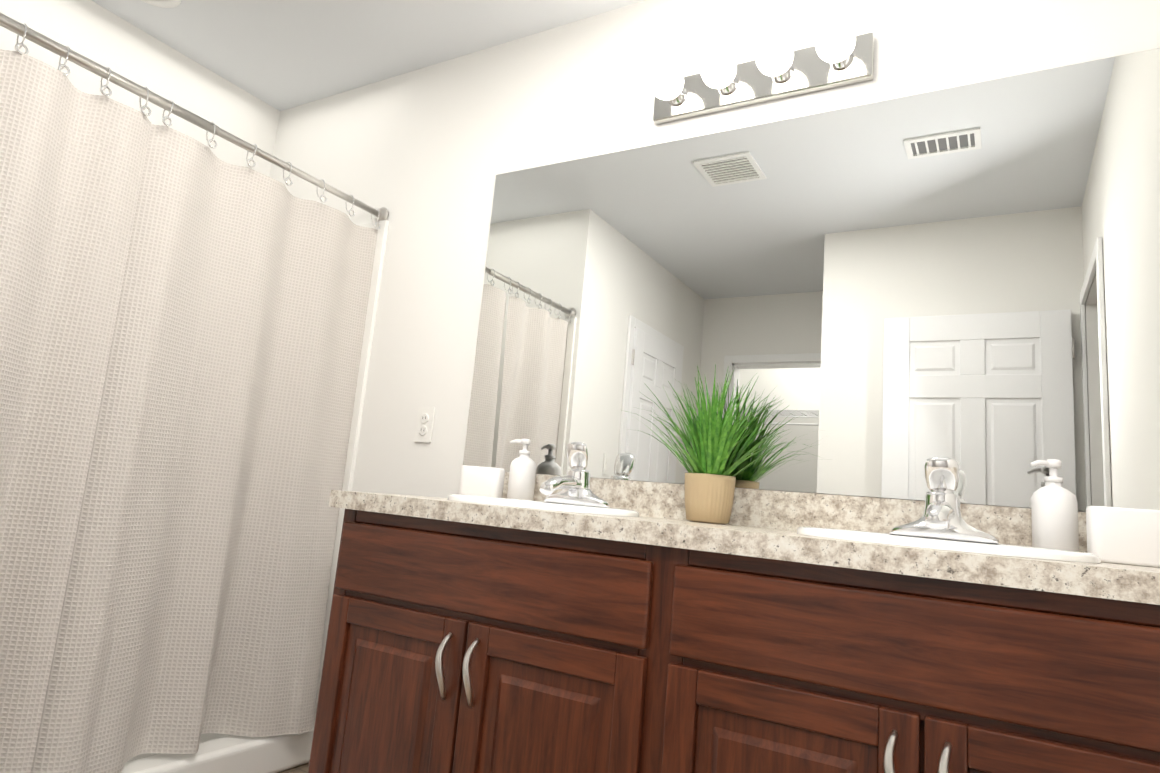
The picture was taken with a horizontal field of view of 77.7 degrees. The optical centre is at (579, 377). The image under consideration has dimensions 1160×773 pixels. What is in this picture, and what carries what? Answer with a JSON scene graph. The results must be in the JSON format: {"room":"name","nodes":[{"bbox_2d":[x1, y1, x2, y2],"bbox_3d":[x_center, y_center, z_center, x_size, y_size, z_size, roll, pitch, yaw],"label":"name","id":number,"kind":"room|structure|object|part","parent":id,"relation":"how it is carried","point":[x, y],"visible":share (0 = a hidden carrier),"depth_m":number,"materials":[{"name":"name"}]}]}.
{"room":"bathroom","nodes":[
{"label":"bathroom","id":0,"kind":"room"},
{"bbox_2d":[0,0,279,175],"bbox_3d":[-1.827,-0.091,2.309,0.120,2.440,1.490,-1,-11,31],"label":"wall","id":1,"kind":"structure","parent":0,"point":[97,33],"depth_m":2.63,"materials":[{"name":"white paint"}]},
{"bbox_2d":[314,220,388,724],"bbox_3d":[-1.442,0.186,2.090,0.760,1.790,1.370,-1,-11,31],"label":"shower surround","id":2,"kind":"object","parent":1,"relation":"attached to","point":[377,270],"depth_m":2.51,"materials":[{"name":"white plastic"}]},
{"bbox_2d":[278,763,308,772],"bbox_3d":[-0.810,0.907,0.056,4.300,0.100,4.300,-1,-11,31],"label":"floor","id":3,"kind":"structure","parent":0,"point":[303,768],"depth_m":2.24,"materials":[{"name":"tile"}]},
{"bbox_2d":[120,728,313,772],"bbox_3d":[-1.517,1.057,1.939,0.765,0.115,1.370,-1,-11,31],"label":"bathtub","id":4,"kind":"object","parent":3,"relation":"on","point":[221,753],"visible":0.35,"depth_m":2.10,"materials":[{"name":"white ceramic"}]},
{"bbox_2d":[308,502,1159,772],"bbox_3d":[0.239,0.759,1.431,1.683,0.836,0.578,-1,-11,31],"label":"bathroom vanity","id":5,"kind":"object","parent":3,"relation":"on","point":[576,620],"depth_m":1.22,"materials":[{"name":"brown wood"}]},
{"bbox_2d":[329,490,1159,593],"bbox_3d":[0.276,0.331,1.517,1.698,0.040,0.558,-1,-11,31],"label":"countertop","id":6,"kind":"structure","parent":5,"relation":"on","point":[1124,576],"depth_m":1.17,"materials":[{"name":"beige stone"}]},
{"bbox_2d":[458,465,504,497],"bbox_3d":[-0.280,0.304,2.049,0.125,0.095,0.055,1,-10,21],"label":"toothbrush holder","id":7,"kind":"object","parent":6,"relation":"on","point":[482,481],"visible":0.85,"depth_m":2.02,"materials":[{"name":"white ceramic"}]},
{"bbox_2d":[507,439,535,499],"bbox_3d":[-0.164,0.267,2.036,0.082,0.184,0.075,-1,-11,31],"label":"soap dispenser","id":8,"kind":"object","parent":6,"relation":"on","point":[522,478],"visible":0.88,"depth_m":2.00,"materials":[{"name":"white ceramic"}]},
{"bbox_2d":[416,494,671,517],"bbox_3d":[-0.098,0.383,1.717,0.484,0.169,0.394,-1,-11,31],"label":"sink","id":9,"kind":"object","parent":6,"relation":"in","point":[540,503],"depth_m":1.60,"materials":[{"name":"white ceramic"}]},
{"bbox_2d":[534,442,619,505],"bbox_3d":[-0.032,0.240,1.832,0.196,0.161,0.207,-1,-11,31],"label":"faucet","id":10,"kind":"object","parent":6,"relation":"on","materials":[{"name":"silver metal"}]},
{"bbox_2d":[622,364,797,523],"bbox_3d":[0.269,0.137,1.659,0.484,0.387,0.341,-1,-11,31],"label":"plant","id":11,"kind":"object","parent":6,"relation":"on","point":[709,488],"visible":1,"depth_m":1.68,"materials":[{"name":"leaf"},{"name":"ceramic"},{"name":"soil"}]},
{"bbox_3d":[0.307,0.290,1.716,0.120,0.112,0.120,-1,-11,31],"label":"pot","id":12,"kind":"part","parent":11,"relation":"part of","materials":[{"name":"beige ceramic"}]},
{"bbox_2d":[884,457,999,541],"bbox_3d":[0.700,0.231,1.400,0.195,0.161,0.207,-1,-11,31],"label":"faucet","id":13,"kind":"object","parent":6,"relation":"on","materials":[{"name":"silver metal"}]},
{"bbox_2d":[768,522,1119,565],"bbox_3d":[0.634,0.374,1.284,0.484,0.169,0.394,-1,-11,31],"label":"sink","id":14,"kind":"object","parent":6,"relation":"in","point":[989,545],"depth_m":1.19,"materials":[{"name":"white ceramic"}]},
{"bbox_2d":[1030,459,1078,550],"bbox_3d":[0.913,0.251,1.389,0.077,0.184,0.075,-1,-11,31],"label":"soap dispenser","id":15,"kind":"object","parent":6,"relation":"on","point":[1054,510],"visible":0.92,"depth_m":1.36,"materials":[{"name":"white ceramic"}]},
{"bbox_2d":[1086,506,1159,566],"bbox_3d":[0.957,0.277,1.250,0.125,0.095,0.055,1,-11,25],"label":"tissue box","id":16,"kind":"object","parent":6,"relation":"on","point":[1129,536],"visible":0.88,"depth_m":1.23,"materials":[{"name":"white ceramic"}]},
{"bbox_2d":[91,0,643,110],"bbox_3d":[-0.589,-1.587,0.483,4.300,0.100,4.300,-1,-11,31],"label":"ceiling","id":17,"kind":"structure","parent":0,"point":[280,55],"depth_m":2.54,"materials":[{"name":"white paint"}]},
{"bbox_2d":[141,0,180,7],"bbox_3d":[-1.419,-1.282,2.375,0.184,0.011,0.184,-1,-11,31],"label":"recessed light","id":18,"kind":"object","parent":17,"relation":"in","point":[167,3],"visible":1,"depth_m":2.44,"materials":[{"name":"white"}]},
{"bbox_2d":[269,0,1159,511],"bbox_3d":[-0.083,0.044,2.193,3.240,2.440,0.128,-1,-11,31],"label":"wall","id":19,"kind":"structure","parent":0,"point":[887,298],"depth_m":1.84,"materials":[{"name":"white paint"}]},
{"bbox_2d":[414,407,434,442],"bbox_3d":[-0.508,0.155,2.346,0.070,0.114,0.010,-1,-11,31],"label":"outlet","id":20,"kind":"object","parent":19,"relation":"attached to","point":[424,424],"visible":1,"depth_m":2.34,"materials":[{"name":"white plastic"}]},
{"bbox_2d":[650,21,874,123],"bbox_3d":[0.450,-0.817,1.912,0.600,0.120,0.150,-1,-11,31],"label":"sconce","id":21,"kind":"object","parent":19,"relation":"attached to","point":[840,54],"visible":1,"depth_m":1.90,"materials":[{"name":"silver metal"}]},
{"bbox_2d":[503,472,1086,549],"bbox_3d":[0.417,0.318,1.755,1.698,0.090,0.019,-1,-11,31],"label":"backsplash","id":22,"kind":"structure","parent":0,"relation":"attached to","point":[751,507],"depth_m":1.69,"materials":[{"name":"beige stone"}]},
{"bbox_3d":[-1.834,-0.225,1.532,0.900,2.440,0.120,-1,-11,31],"label":"wall","id":23,"kind":"structure","parent":0,"visible":0},
{"bbox_2d":[0,13,388,221],"bbox_3d":[-1.069,-0.721,2.071,0.064,0.064,1.366,-1,-11,31],"label":"curtain rod","id":24,"kind":"object","parent":23,"relation":"attached to","point":[41,40],"visible":0.94,"depth_m":1.95,"materials":[{"name":"silver metal"}]},
{"bbox_2d":[15,23,28,54],"bbox_3d":[-1.303,-0.784,1.677,0.040,0.080,0.027,-1,-11,31],"label":"curtain hook","id":25,"kind":"object","parent":24,"relation":"hanging from","point":[21,44],"depth_m":1.67,"materials":[{"name":"silver metal"}]},
{"bbox_2d":[57,46,69,75],"bbox_3d":[-1.259,-0.768,1.752,0.040,0.080,0.027,-1,-11,31],"label":"curtain hook","id":26,"kind":"object","parent":24,"relation":"hanging from","point":[59,68],"depth_m":1.74,"materials":[{"name":"silver metal"}]},
{"bbox_2d":[100,67,111,96],"bbox_3d":[-1.210,-0.749,1.833,0.040,0.080,0.027,-1,-11,31],"label":"curtain hook","id":27,"kind":"object","parent":24,"relation":"hanging from","point":[104,86],"depth_m":1.82,"materials":[{"name":"silver metal"}]},
{"bbox_2d":[139,87,150,115],"bbox_3d":[-1.160,-0.731,1.912,0.043,0.081,0.026,4,-10,7],"label":"curtain hook","id":28,"kind":"object","parent":24,"relation":"hanging from","point":[142,108],"depth_m":1.91,"materials":[{"name":"silver metal"}]},
{"bbox_2d":[0,49,151,772],"bbox_3d":[-1.350,0.086,1.572,0.208,1.685,0.526,-1,-11,31],"label":"shower curtain","id":29,"kind":"object","parent":28,"relation":"hanging from","point":[72,159],"visible":1,"depth_m":1.72,"materials":[{"name":"fabric"}]},
{"bbox_2d":[162,100,173,126],"bbox_3d":[-1.126,-0.718,1.970,0.026,0.081,0.042,12,-12,-34],"label":"curtain hook","id":30,"kind":"object","parent":24,"relation":"hanging from","point":[165,118],"depth_m":1.96,"materials":[{"name":"silver metal"}]},
{"bbox_2d":[31,124,377,772],"bbox_3d":[-1.016,0.211,2.135,0.172,1.685,0.833,-1,-11,31],"label":"shower curtain","id":31,"kind":"object","parent":30,"relation":"hanging from","point":[194,606],"visible":0.98,"depth_m":2.06,"materials":[{"name":"fabric"}]},
{"bbox_2d":[206,122,216,148],"bbox_3d":[-1.066,-0.696,2.071,0.042,0.080,0.026,4,-10,7],"label":"curtain hook","id":32,"kind":"object","parent":24,"relation":"hanging from","point":[209,141],"depth_m":2.07,"materials":[{"name":"silver metal"}]},
{"bbox_2d":[246,144,256,167],"bbox_3d":[-0.996,-0.670,2.186,0.026,0.081,0.043,11,-11,-31],"label":"curtain hook","id":33,"kind":"object","parent":24,"relation":"hanging from","point":[251,159],"depth_m":2.18,"materials":[{"name":"silver metal"}]},
{"bbox_2d":[283,162,292,185],"bbox_3d":[-0.935,-0.646,2.297,0.040,0.080,0.027,-1,-11,31],"label":"curtain hook","id":34,"kind":"object","parent":24,"relation":"hanging from","point":[287,178],"depth_m":2.29,"materials":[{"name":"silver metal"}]},
{"bbox_2d":[316,179,326,202],"bbox_3d":[-0.867,-0.621,2.406,0.043,0.081,0.026,4,-10,7],"label":"curtain hook","id":35,"kind":"object","parent":24,"relation":"hanging from","point":[322,195],"depth_m":2.40,"materials":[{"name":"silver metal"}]},
{"bbox_2d":[346,195,354,216],"bbox_3d":[-0.802,-0.596,2.518,0.027,0.080,0.040,14,-13,-43],"label":"curtain hook","id":36,"kind":"object","parent":24,"relation":"hanging from","point":[351,209],"depth_m":2.51,"materials":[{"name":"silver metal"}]},
{"bbox_2d":[371,208,380,229],"bbox_3d":[-0.745,-0.575,2.613,0.042,0.081,0.026,4,-10,7],"label":"curtain hook","id":37,"kind":"object","parent":24,"relation":"hanging from","point":[377,222],"depth_m":2.61,"materials":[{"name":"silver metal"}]}
]}

